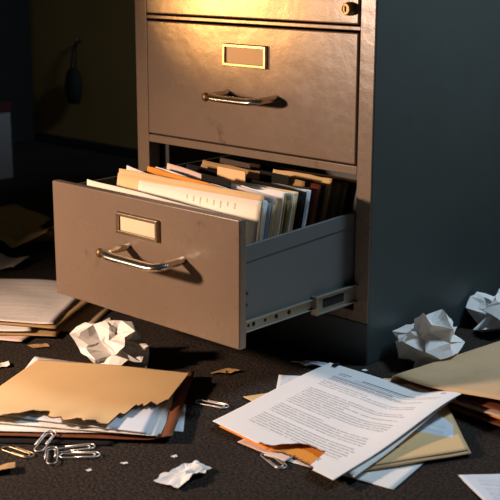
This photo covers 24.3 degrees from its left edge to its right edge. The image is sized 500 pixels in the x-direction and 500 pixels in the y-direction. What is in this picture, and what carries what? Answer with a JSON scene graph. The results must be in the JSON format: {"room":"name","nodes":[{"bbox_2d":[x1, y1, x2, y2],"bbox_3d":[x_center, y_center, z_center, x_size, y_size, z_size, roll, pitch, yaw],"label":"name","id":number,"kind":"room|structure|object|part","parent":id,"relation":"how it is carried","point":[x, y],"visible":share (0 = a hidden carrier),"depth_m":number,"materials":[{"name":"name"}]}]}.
{"room":"office","nodes":[
{"label":"office","id":0,"kind":"room"},
{"bbox_2d":[29,0,137,148],"bbox_3d":[0.581,-1.288,2.429,6.000,2.500,0.100,13,19,41],"label":"wall","id":1,"kind":"structure","parent":0,"point":[106,112],"depth_m":3.59,"materials":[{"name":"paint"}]},
{"bbox_2d":[65,38,82,103],"bbox_3d":[-0.544,-0.550,3.578,0.058,0.201,0.056,-1,14,-3],"label":"cloth bag","id":2,"kind":"object","parent":1,"relation":"hanging from","point":[73,81],"visible":1,"depth_m":3.57,"materials":[{"name":"black fabric"}]},
{"bbox_2d":[35,131,137,158],"bbox_3d":[0.577,-0.074,2.664,5.900,0.030,0.012,13,19,41],"label":"baseboard","id":3,"kind":"structure","parent":1,"relation":"attached to","point":[123,151],"depth_m":3.64,"materials":[{"name":"black paint"}]},
{"bbox_2d":[0,141,499,499],"bbox_3d":[-0.639,0.245,1.476,6.000,0.001,3.670,13,19,41],"label":"floor","id":4,"kind":"structure","parent":0,"point":[238,471],"depth_m":1.51,"materials":[{"name":"carpet"}]},
{"bbox_2d":[0,361,9,366],"bbox_3d":[-0.378,0.173,1.744,0.040,0.004,0.020,-8,16,-28],"label":"paper scrap","id":5,"kind":"object","parent":4,"relation":"on","point":[4,364],"visible":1,"depth_m":1.75,"materials":[{"name":"white paper"}]},
{"bbox_2d":[0,100,12,179],"bbox_3d":[-0.867,-0.302,3.173,0.326,0.209,0.299,13,19,41],"label":"storage box","id":6,"kind":"object","parent":4,"relation":"on","point":[6,163],"visible":1,"depth_m":3.16,"materials":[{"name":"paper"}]},
{"bbox_3d":[-0.866,-0.389,3.151,0.326,0.028,0.299,13,19,41],"label":"lid","id":7,"kind":"part","parent":6,"relation":"part of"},
{"bbox_2d":[0,462,14,469],"bbox_3d":[-0.308,0.262,1.393,0.055,0.006,0.029,-5,15,-21],"label":"paper scrap","id":8,"kind":"object","parent":4,"relation":"on","point":[12,464],"visible":1,"depth_m":1.39,"materials":[{"name":"paper"}]},
{"bbox_2d":[0,253,28,269],"bbox_3d":[-0.518,0.020,2.303,0.144,0.018,0.086,2,15,9],"label":"paper sheet","id":9,"kind":"object","parent":4,"relation":"on","point":[5,261],"visible":1,"depth_m":2.31,"materials":[{"name":"white paper"}]},
{"bbox_2d":[0,0,34,143],"bbox_3d":[-1.120,-1.214,3.729,0.800,1.700,0.375,13,19,41],"label":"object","id":10,"kind":"object","parent":4,"relation":"on","point":[16,78],"visible":1,"depth_m":3.70,"materials":[{"name":"black paint"}]},
{"bbox_2d":[1,446,34,457],"bbox_3d":[-0.289,0.251,1.447,0.051,0.003,0.017,10,17,34],"label":"paper clip","id":11,"kind":"object","parent":4,"relation":"on","point":[18,449],"visible":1,"depth_m":1.45,"materials":[{"name":"metal"}]},
{"bbox_2d":[0,204,50,226],"bbox_3d":[-0.557,-0.074,2.642,0.234,0.030,0.145,6,15,21],"label":"paper sheet","id":12,"kind":"object","parent":4,"relation":"on","point":[40,219],"visible":0.52,"depth_m":2.67,"materials":[{"name":"brown paper"}]},
{"bbox_2d":[0,211,53,247],"bbox_3d":[-0.479,-0.041,2.461,0.197,0.056,0.161,5,15,18],"label":"manila folder","id":13,"kind":"object","parent":4,"relation":"on","point":[16,228],"visible":0.88,"depth_m":2.46,"materials":[{"name":"beige paper"}]},
{"bbox_2d":[29,343,49,347],"bbox_3d":[-0.334,0.151,1.835,0.033,0.003,0.019,-5,15,-20],"label":"paper scrap","id":14,"kind":"object","parent":4,"relation":"on","point":[44,344],"visible":1,"depth_m":1.83,"materials":[{"name":"beige paper"}]},
{"bbox_2d":[36,230,54,241],"bbox_3d":[-0.382,-0.031,2.506,0.178,0.017,0.135,9,17,31],"label":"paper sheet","id":15,"kind":"object","parent":4,"relation":"on","point":[49,236],"visible":0.16,"depth_m":2.52,"materials":[{"name":"black paper"}]},
{"bbox_2d":[34,430,56,451],"bbox_3d":[-0.260,0.241,1.468,0.017,0.009,0.050,4,15,14],"label":"paper clip","id":16,"kind":"object","parent":4,"relation":"on","point":[52,436],"visible":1,"depth_m":1.47,"materials":[{"name":"metal"}]},
{"bbox_2d":[44,446,58,463],"bbox_3d":[-0.245,0.253,1.433,0.017,0.003,0.051,-2,15,-7],"label":"paper clip","id":17,"kind":"object","parent":4,"relation":"on","point":[49,446],"visible":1,"depth_m":1.44,"materials":[{"name":"metal"}]},
{"bbox_2d":[0,372,116,445],"bbox_3d":[-0.243,0.214,1.590,0.229,0.003,0.251,1,14,3],"label":"folder","id":18,"kind":"object","parent":4,"relation":"on","point":[3,439],"visible":0.22,"depth_m":1.48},
{"bbox_2d":[0,371,194,439],"bbox_3d":[-0.216,0.206,1.594,0.255,0.009,0.240,1,14,4],"label":"folder","id":19,"kind":"object","parent":18,"relation":"on","point":[179,396],"visible":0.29,"depth_m":1.49,"materials":[{"name":"brown paper"}]},
{"bbox_2d":[0,395,172,433],"bbox_3d":[-0.220,0.205,1.599,0.231,0.001,0.234,1,14,3],"label":"paper sheet","id":20,"kind":"object","parent":19,"relation":"on","point":[3,427],"visible":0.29,"depth_m":1.50,"materials":[{"name":"white paper"}]},
{"bbox_2d":[0,399,169,435],"bbox_3d":[-0.220,0.201,1.601,0.254,0.001,0.228,3,15,11],"label":"paper sheet","id":21,"kind":"object","parent":20,"relation":"on","point":[154,428],"visible":0.25,"depth_m":1.50,"materials":[{"name":"white paper"}]},
{"bbox_2d":[2,356,160,432],"bbox_3d":[-0.228,0.196,1.609,0.264,0.001,0.220,4,15,16],"label":"paper sheet","id":22,"kind":"object","parent":21,"relation":"on","point":[140,418],"visible":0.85,"depth_m":1.51,"materials":[{"name":"white paper"}]},
{"bbox_2d":[0,359,188,424],"bbox_3d":[-0.233,0.193,1.590,0.251,0.009,0.222,4,15,13],"label":"manila folder","id":23,"kind":"object","parent":22,"relation":"on","point":[65,390],"visible":1,"depth_m":1.60,"materials":[{"name":"beige paper"}]},
{"bbox_2d":[175,404,185,431],"bbox_3d":[-0.162,0.220,1.571,0.162,0.002,0.110,2,15,6],"label":"paper sheet","id":24,"kind":"object","parent":18,"relation":"on","point":[180,424],"visible":0.09,"depth_m":1.54,"materials":[{"name":"white paper"}]},
{"bbox_2d":[56,443,94,452],"bbox_3d":[-0.219,0.249,1.458,0.051,0.003,0.017,-4,15,-16],"label":"paper clip","id":25,"kind":"object","parent":4,"relation":"on","point":[77,445],"visible":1,"depth_m":1.46,"materials":[{"name":"metal"}]},
{"bbox_2d":[59,451,100,457],"bbox_3d":[-0.210,0.253,1.436,0.051,0.003,0.017,0,14,-2],"label":"paper clip","id":26,"kind":"object","parent":4,"relation":"on","point":[72,452],"visible":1,"depth_m":1.44,"materials":[{"name":"metal"}]},
{"bbox_2d":[61,303,109,331],"bbox_3d":[-0.380,0.101,2.029,0.270,0.003,0.230,3,15,11],"label":"manila folder","id":27,"kind":"object","parent":4,"relation":"on","point":[92,313],"visible":0.19,"depth_m":1.98,"materials":[{"name":"brown paper"}]},
{"bbox_2d":[0,335,29,341],"bbox_3d":[-0.434,0.106,2.000,0.240,0.003,0.260,5,15,18],"label":"paper sheet","id":28,"kind":"object","parent":27,"relation":"on","point":[19,338],"visible":0.12,"depth_m":1.86,"materials":[{"name":"white paper"}]},
{"bbox_2d":[0,317,69,336],"bbox_3d":[-0.427,0.103,1.999,0.250,0.003,0.260,1,14,4],"label":"manila folder","id":29,"kind":"object","parent":28,"relation":"on","point":[36,331],"visible":0.16,"depth_m":1.88,"materials":[{"name":"beige paper"}]},
{"bbox_2d":[0,324,32,330],"bbox_3d":[-0.472,0.097,2.001,0.240,0.006,0.260,0,14,1],"label":"paper sheet","id":30,"kind":"object","parent":29,"relation":"on","point":[3,327],"visible":0.21,"depth_m":1.89,"materials":[{"name":"white paper"}]},
{"bbox_2d":[0,299,88,328],"bbox_3d":[-0.403,0.088,2.023,0.250,0.005,0.250,4,15,14],"label":"manila folder","id":31,"kind":"object","parent":30,"relation":"on","point":[75,306],"visible":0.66,"depth_m":1.91,"materials":[{"name":"beige paper"}]},
{"bbox_2d":[0,278,76,323],"bbox_3d":[-0.434,0.082,2.026,0.270,0.006,0.250,2,15,9],"label":"paper sheet","id":32,"kind":"object","parent":31,"relation":"on","point":[24,300],"visible":0.8,"depth_m":2.00,"materials":[{"name":"white paper"}]},
{"bbox_2d":[70,317,148,367],"bbox_3d":[-0.215,0.140,1.751,0.142,0.066,0.086,13,19,41],"label":"paper ball","id":33,"kind":"object","parent":4,"relation":"on","point":[108,341],"visible":0.92,"depth_m":1.73,"materials":[{"name":"white paper"}]},
{"bbox_2d":[153,460,210,487],"bbox_3d":[-0.079,0.265,1.378,0.041,0.010,0.073,13,19,41],"label":"paper scrap","id":34,"kind":"object","parent":4,"relation":"on","point":[178,476],"visible":1,"depth_m":1.38,"materials":[{"name":"white paper"}]},
{"bbox_2d":[195,400,228,408],"bbox_3d":[-0.052,0.212,1.601,0.051,0.003,0.017,8,16,27],"label":"paper clip","id":35,"kind":"object","parent":4,"relation":"on","point":[214,402],"visible":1,"depth_m":1.60,"materials":[{"name":"metal"}]},
{"bbox_2d":[212,368,238,372],"bbox_3d":[-0.037,0.180,1.721,0.026,0.004,0.037,13,19,41],"label":"paper scrap","id":36,"kind":"object","parent":4,"relation":"on","point":[226,370],"visible":1,"depth_m":1.72,"materials":[{"name":"paper"}]},
{"bbox_2d":[244,393,266,400],"bbox_3d":[0.067,0.219,1.572,0.184,0.001,0.080,13,19,41],"label":"manila folder","id":37,"kind":"object","parent":4,"relation":"on","point":[251,397],"visible":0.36,"depth_m":1.62,"materials":[{"name":"beige paper"}]},
{"bbox_2d":[260,453,286,468],"bbox_3d":[0.029,0.258,1.424,0.017,0.003,0.051,-7,16,-26],"label":"paper clip","id":38,"kind":"object","parent":4,"relation":"on","point":[268,460],"visible":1,"depth_m":1.42,"materials":[{"name":"metal"}]},
{"bbox_2d":[52,0,499,365],"bbox_3d":[0.091,-0.257,1.931,0.507,0.747,0.947,13,19,41],"label":"filing cabinet","id":39,"kind":"object","parent":4,"relation":"on","point":[400,99],"visible":0.98,"depth_m":1.75,"materials":[{"name":"metal"}]},
{"bbox_3d":[-0.209,0.004,1.637,0.014,0.014,0.017,13,19,41],"label":"latch knob","id":40,"kind":"part","parent":39,"relation":"part of","materials":[{"name":"gold metal"}]},
{"bbox_2d":[126,165,144,172],"bbox_3d":[-0.100,-0.015,1.694,0.270,0.182,0.033,13,19,41],"label":"paper sheet","id":41,"kind":"object","parent":39,"relation":"in","point":[128,167],"visible":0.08,"depth_m":1.76,"materials":[{"name":"white paper"}]},
{"bbox_3d":[-0.159,-0.033,1.636,0.089,0.032,0.006,13,19,41],"label":"label frame","id":42,"kind":"part","parent":39,"relation":"part of","materials":[{"name":"brown metal"}]},
{"bbox_3d":[-0.152,0.011,1.606,0.131,0.015,0.057,13,19,41],"label":"handle","id":43,"kind":"part","parent":39,"relation":"part of","materials":[{"name":"metal"}]},
{"bbox_3d":[-0.152,0.013,1.654,0.391,0.178,0.014,13,19,41],"label":"drawer","id":44,"kind":"part","parent":39,"relation":"part of","materials":[{"name":"grey paint"}]},
{"bbox_2d":[87,179,215,212],"bbox_3d":[-0.145,-0.002,1.677,0.288,0.164,0.013,13,19,41],"label":"paper sheet","id":45,"kind":"object","parent":39,"relation":"in","point":[89,182],"visible":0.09,"depth_m":1.70,"materials":[{"name":"white paper"}]},
{"bbox_3d":[0.022,-0.323,2.213,0.012,0.735,0.618,13,19,41],"label":"panel","id":46,"kind":"part","parent":39,"relation":"part of","materials":[{"name":"metal"}]},
{"bbox_3d":[-0.141,-0.089,2.032,0.009,0.207,0.006,13,19,41],"label":"slide post","id":47,"kind":"part","parent":39,"relation":"part of","materials":[{"name":"metal"}]},
{"bbox_2d":[146,166,219,186],"bbox_3d":[-0.113,-0.023,1.726,0.153,0.181,0.039,13,19,41],"label":"folder","id":48,"kind":"object","parent":39,"relation":"in","point":[150,170],"visible":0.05,"depth_m":1.73,"materials":[{"name":"orange paper"}]},
{"bbox_2d":[117,168,263,241],"bbox_3d":[-0.102,-0.011,1.685,0.302,0.178,0.038,13,19,41],"label":"folder","id":49,"kind":"object","parent":39,"relation":"in","point":[127,179],"visible":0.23,"depth_m":1.69,"materials":[{"name":"beige paper"}]},
{"bbox_2d":[138,180,260,244],"bbox_3d":[-0.086,-0.002,1.662,0.248,0.171,0.033,13,19,41],"label":"paper sheet","id":50,"kind":"object","parent":39,"relation":"in","point":[248,209],"visible":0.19,"depth_m":1.63,"materials":[{"name":"white paper"}]},
{"bbox_3d":[-0.068,-0.240,1.821,0.014,0.014,0.017,13,19,41],"label":"latch knob","id":51,"kind":"part","parent":39,"relation":"part of","materials":[{"name":"metal"}]},
{"bbox_2d":[155,167,266,201],"bbox_3d":[-0.071,-0.016,1.699,0.230,0.181,0.035,13,19,41],"label":"paper sheet","id":52,"kind":"object","parent":39,"relation":"in","point":[169,171],"visible":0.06,"depth_m":1.73,"materials":[{"name":"white paper"}]},
{"bbox_2d":[78,155,356,319],"bbox_3d":[0.037,-0.043,1.861,0.360,0.160,0.558,13,19,41],"label":"drawer","id":53,"kind":"object","parent":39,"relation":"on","point":[313,268],"depth_m":1.64,"materials":[{"name":"metal"}]},
{"bbox_2d":[166,163,276,199],"bbox_3d":[-0.057,-0.022,1.714,0.224,0.184,0.038,13,19,41],"label":"paper sheet","id":54,"kind":"object","parent":39,"relation":"in","point":[180,170],"visible":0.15,"depth_m":1.74,"materials":[{"name":"white paper"}]},
{"bbox_2d":[201,173,276,237],"bbox_3d":[-0.052,-0.016,1.700,0.212,0.180,0.041,13,19,41],"label":"folder","id":55,"kind":"object","parent":39,"relation":"in","point":[226,183],"visible":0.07,"depth_m":1.69,"materials":[{"name":"black paper"}]},
{"bbox_3d":[-0.016,-0.235,1.793,0.119,0.015,0.054,13,19,41],"label":"handle","id":56,"kind":"part","parent":39,"relation":"part of","materials":[{"name":"metal"}]},
{"bbox_3d":[-0.009,-0.301,1.802,0.094,0.036,0.006,13,19,41],"label":"label frame","id":57,"kind":"part","parent":39,"relation":"part of","materials":[{"name":"brown metal"}]},
{"bbox_2d":[186,164,306,230],"bbox_3d":[-0.024,-0.025,1.743,0.247,0.176,0.047,13,19,41],"label":"folder","id":58,"kind":"object","parent":39,"relation":"in","point":[301,199],"visible":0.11,"depth_m":1.68,"materials":[{"name":"cardboard"}]},
{"bbox_2d":[201,160,304,186],"bbox_3d":[-0.013,-0.035,1.780,0.214,0.177,0.051,13,19,41],"label":"folder","id":59,"kind":"object","parent":39,"relation":"in","point":[252,174],"visible":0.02,"depth_m":1.78,"materials":[{"name":"beige paper"}]},
{"bbox_3d":[-0.004,-0.256,1.825,0.446,0.189,0.019,13,19,41],"label":"drawer","id":60,"kind":"part","parent":39,"relation":"part of","materials":[{"name":"grey paint"}]},
{"bbox_3d":[-0.003,-0.458,1.773,0.446,0.203,0.019,13,19,41],"label":"drawer","id":61,"kind":"part","parent":39,"relation":"part of","materials":[{"name":"grey paint"}]},
{"bbox_3d":[-0.001,-0.258,1.829,0.507,0.669,0.025,13,19,41],"label":"frame","id":62,"kind":"part","parent":39,"relation":"part of","materials":[{"name":"grey paint"}]},
{"bbox_2d":[217,166,297,231],"bbox_3d":[-0.034,-0.028,1.741,0.240,0.183,0.047,13,19,41],"label":"folder","id":63,"kind":"object","parent":39,"relation":"in","point":[235,176],"visible":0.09,"depth_m":1.73,"materials":[{"name":"beige cardboard"}]},
{"bbox_2d":[233,184,284,236],"bbox_3d":[-0.016,-0.007,1.687,0.144,0.170,0.039,13,19,41],"label":"paper sheet","id":64,"kind":"object","parent":39,"relation":"in","point":[279,195],"visible":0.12,"depth_m":1.64,"materials":[{"name":"white paper"}]},
{"bbox_2d":[260,205,264,239],"bbox_3d":[-0.063,0.002,1.671,0.200,0.160,0.032,13,19,41],"label":"paper sheet","id":65,"kind":"object","parent":39,"relation":"in","point":[263,205],"visible":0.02,"depth_m":1.60,"materials":[{"name":"white paper"}]},
{"bbox_2d":[231,182,293,231],"bbox_3d":[-0.009,-0.011,1.713,0.160,0.165,0.041,13,19,41],"label":"paper sheet","id":66,"kind":"object","parent":39,"relation":"in","point":[252,187],"visible":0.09,"depth_m":1.66,"materials":[{"name":"white paper"}]},
{"bbox_2d":[261,202,267,239],"bbox_3d":[-0.060,-0.001,1.673,0.201,0.164,0.033,13,19,41],"label":"paper sheet","id":67,"kind":"object","parent":39,"relation":"in","point":[264,203],"visible":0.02,"depth_m":1.60,"materials":[{"name":"white paper"}]},
{"bbox_2d":[263,197,273,239],"bbox_3d":[-0.051,-0.005,1.688,0.194,0.165,0.040,13,19,41],"label":"folder","id":68,"kind":"object","parent":39,"relation":"in","point":[269,200],"visible":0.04,"depth_m":1.62,"materials":[{"name":"paper"}]},
{"bbox_2d":[220,158,325,223],"bbox_3d":[0.013,-0.038,1.788,0.224,0.180,0.053,13,19,41],"label":"folder","id":69,"kind":"object","parent":39,"relation":"in","point":[239,164],"visible":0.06,"depth_m":1.73,"materials":[{"name":"brown paper"}]},
{"bbox_2d":[256,189,291,233],"bbox_3d":[-0.026,-0.011,1.716,0.192,0.163,0.044,13,19,41],"label":"folder","id":70,"kind":"object","parent":39,"relation":"in","point":[288,198],"visible":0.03,"depth_m":1.65,"materials":[{"name":"beige cardboard"}]},
{"bbox_2d":[249,170,309,189],"bbox_3d":[-0.010,-0.032,1.767,0.220,0.179,0.049,13,19,41],"label":"folder","id":71,"kind":"object","parent":39,"relation":"in","point":[269,177],"visible":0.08,"depth_m":1.73,"materials":[{"name":"black paper"}]},
{"bbox_2d":[278,194,286,234],"bbox_3d":[-0.032,-0.011,1.710,0.190,0.166,0.045,13,19,41],"label":"folder","id":72,"kind":"object","parent":39,"relation":"in","point":[284,200],"visible":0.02,"depth_m":1.64,"materials":[{"name":"beige paper"}]},
{"bbox_2d":[271,183,310,226],"bbox_3d":[0.005,-0.020,1.749,0.189,0.164,0.045,13,19,41],"label":"paper sheet","id":73,"kind":"object","parent":39,"relation":"in","point":[273,183],"visible":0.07,"depth_m":1.69,"materials":[{"name":"white paper"}]},
{"bbox_2d":[250,168,341,219],"bbox_3d":[0.038,-0.034,1.805,0.220,0.164,0.055,13,19,41],"label":"folder","id":74,"kind":"object","parent":39,"relation":"in","point":[334,195],"visible":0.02,"depth_m":1.74,"materials":[{"name":"brown paper"}]},
{"bbox_2d":[250,167,347,216],"bbox_3d":[0.048,-0.036,1.813,0.222,0.163,0.055,13,19,41],"label":"folder","id":75,"kind":"object","parent":39,"relation":"in","point":[344,185],"visible":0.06,"depth_m":1.74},
{"bbox_2d":[273,169,331,221],"bbox_3d":[0.062,-0.028,1.764,0.118,0.173,0.054,13,19,41],"label":"folder","id":76,"kind":"object","parent":39,"relation":"in","point":[328,181],"visible":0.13,"depth_m":1.73,"materials":[{"name":"beige cardboard"}]},
{"bbox_2d":[250,163,356,214],"bbox_3d":[0.063,-0.041,1.828,0.224,0.165,0.056,13,19,41],"label":"folder","id":77,"kind":"object","parent":39,"relation":"in","point":[352,184],"visible":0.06,"depth_m":1.76,"materials":[{"name":"black paper"}]},
{"bbox_2d":[305,182,320,226],"bbox_3d":[0.018,-0.026,1.762,0.189,0.168,0.051,13,19,41],"label":"folder","id":78,"kind":"object","parent":39,"relation":"in","point":[315,188],"visible":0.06,"depth_m":1.70,"materials":[{"name":"brown paper"}]},
{"bbox_3d":[0.384,-0.238,1.886,0.012,0.735,0.618,13,19,41],"label":"panel","id":79,"kind":"part","parent":39,"relation":"part of","materials":[{"name":"metal"}]},
{"bbox_2d":[276,375,298,387],"bbox_3d":[0.093,0.204,1.632,0.152,0.002,0.179,5,15,19],"label":"paper sheet","id":80,"kind":"object","parent":4,"relation":"on","point":[282,379],"visible":0.09,"depth_m":1.69,"materials":[{"name":"white paper"}]},
{"bbox_2d":[291,360,327,365],"bbox_3d":[0.091,0.170,1.751,0.053,0.008,0.027,6,16,23],"label":"paper scrap","id":81,"kind":"object","parent":4,"relation":"on","point":[305,362],"visible":0.94,"depth_m":1.75,"materials":[{"name":"white paper"}]},
{"bbox_2d":[262,454,424,489],"bbox_3d":[0.128,0.248,1.464,0.192,0.001,0.160,9,17,31],"label":"paper sheet","id":82,"kind":"object","parent":4,"relation":"on","point":[389,477],"visible":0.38,"depth_m":1.39,"materials":[{"name":"white paper"}]},
{"bbox_2d":[238,439,293,460],"bbox_3d":[0.045,0.241,1.483,0.090,0.002,0.105,13,19,41],"label":"slip","id":83,"kind":"object","parent":82,"relation":"on","point":[283,457],"visible":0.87,"depth_m":1.45,"materials":[{"name":"paper"}]},
{"bbox_2d":[219,426,323,465],"bbox_3d":[0.071,0.235,1.504,0.184,0.001,0.157,13,19,41],"label":"folder","id":84,"kind":"object","parent":82,"relation":"on","point":[305,454],"visible":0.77,"depth_m":1.45,"materials":[{"name":"orange paper"}]},
{"bbox_2d":[364,405,470,470],"bbox_3d":[0.201,0.231,1.512,0.143,0.004,0.253,0,14,-1],"label":"manila folder","id":85,"kind":"object","parent":4,"relation":"on","point":[420,446],"visible":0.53,"depth_m":1.44,"materials":[{"name":"beige paper"}]},
{"bbox_2d":[348,397,456,476],"bbox_3d":[0.123,0.214,1.538,0.251,0.017,0.272,13,19,41],"label":"paper sheet","id":86,"kind":"object","parent":85,"relation":"on","point":[355,471],"visible":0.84,"depth_m":1.43,"materials":[{"name":"white paper"}]},
{"bbox_2d":[213,363,460,479],"bbox_3d":[0.108,0.209,1.538,0.257,0.022,0.309,13,19,41],"label":"printed document","id":87,"kind":"object","parent":86,"relation":"on","point":[348,415],"visible":1,"depth_m":1.53,"materials":[{"name":"paper"}]},
{"bbox_2d":[396,413,453,448],"bbox_3d":[0.213,0.232,1.502,0.125,0.002,0.232,9,17,31],"label":"paper sheet","id":88,"kind":"object","parent":85,"relation":"on","point":[436,424],"visible":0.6,"depth_m":1.51,"materials":[{"name":"white paper"}]},
{"bbox_2d":[392,309,464,368],"bbox_3d":[0.268,0.131,1.750,0.107,0.088,0.108,13,19,41],"label":"paper ball","id":89,"kind":"object","parent":4,"relation":"on","point":[431,338],"visible":0.95,"depth_m":1.73,"materials":[{"name":"white paper"}]},
{"bbox_2d":[391,341,499,399],"bbox_3d":[0.399,0.185,1.624,0.261,0.045,0.319,-12,19,-39],"label":"manila folder","id":90,"kind":"object","parent":4,"relation":"on","point":[475,372],"visible":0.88,"depth_m":1.65,"materials":[{"name":"beige paper"}]},
{"bbox_2d":[447,402,499,425],"bbox_3d":[0.384,0.205,1.615,0.220,0.004,0.273,-12,19,-39],"label":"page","id":91,"kind":"object","parent":90,"relation":"in","point":[481,416],"visible":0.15,"depth_m":1.56,"materials":[{"name":"brown paper"}]},
{"bbox_2d":[406,386,499,418],"bbox_3d":[0.391,0.200,1.620,0.220,0.007,0.273,-12,19,-39],"label":"page","id":92,"kind":"object","parent":91,"relation":"on","point":[406,386],"visible":0.16,"depth_m":1.55,"materials":[{"name":"brown paper"}]},
{"bbox_2d":[403,383,499,416],"bbox_3d":[0.388,0.196,1.617,0.220,0.010,0.273,-12,19,-39],"label":"page","id":93,"kind":"object","parent":92,"relation":"on","point":[487,410],"visible":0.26,"depth_m":1.57,"materials":[{"name":"paper"}]},
{"bbox_2d":[407,381,499,410],"bbox_3d":[0.395,0.191,1.621,0.220,0.013,0.273,-12,19,-39],"label":"page","id":94,"kind":"object","parent":93,"relation":"on","point":[494,404],"visible":0.16,"depth_m":1.57,"materials":[{"name":"brown paper"}]},
{"bbox_2d":[458,474,499,499],"bbox_3d":[0.342,0.290,1.300,0.174,0.003,0.190,-1,14,-4],"label":"paper sheet","id":95,"kind":"object","parent":4,"relation":"on","point":[486,486],"visible":1,"depth_m":1.36,"materials":[{"name":"white paper"}]},
{"bbox_2d":[466,289,499,331],"bbox_3d":[0.414,0.099,1.911,0.121,0.069,0.124,13,19,41],"label":"paper ball","id":96,"kind":"object","parent":4,"relation":"on","point":[484,308],"visible":1,"depth_m":1.91,"materials":[{"name":"white paper"}]}
]}

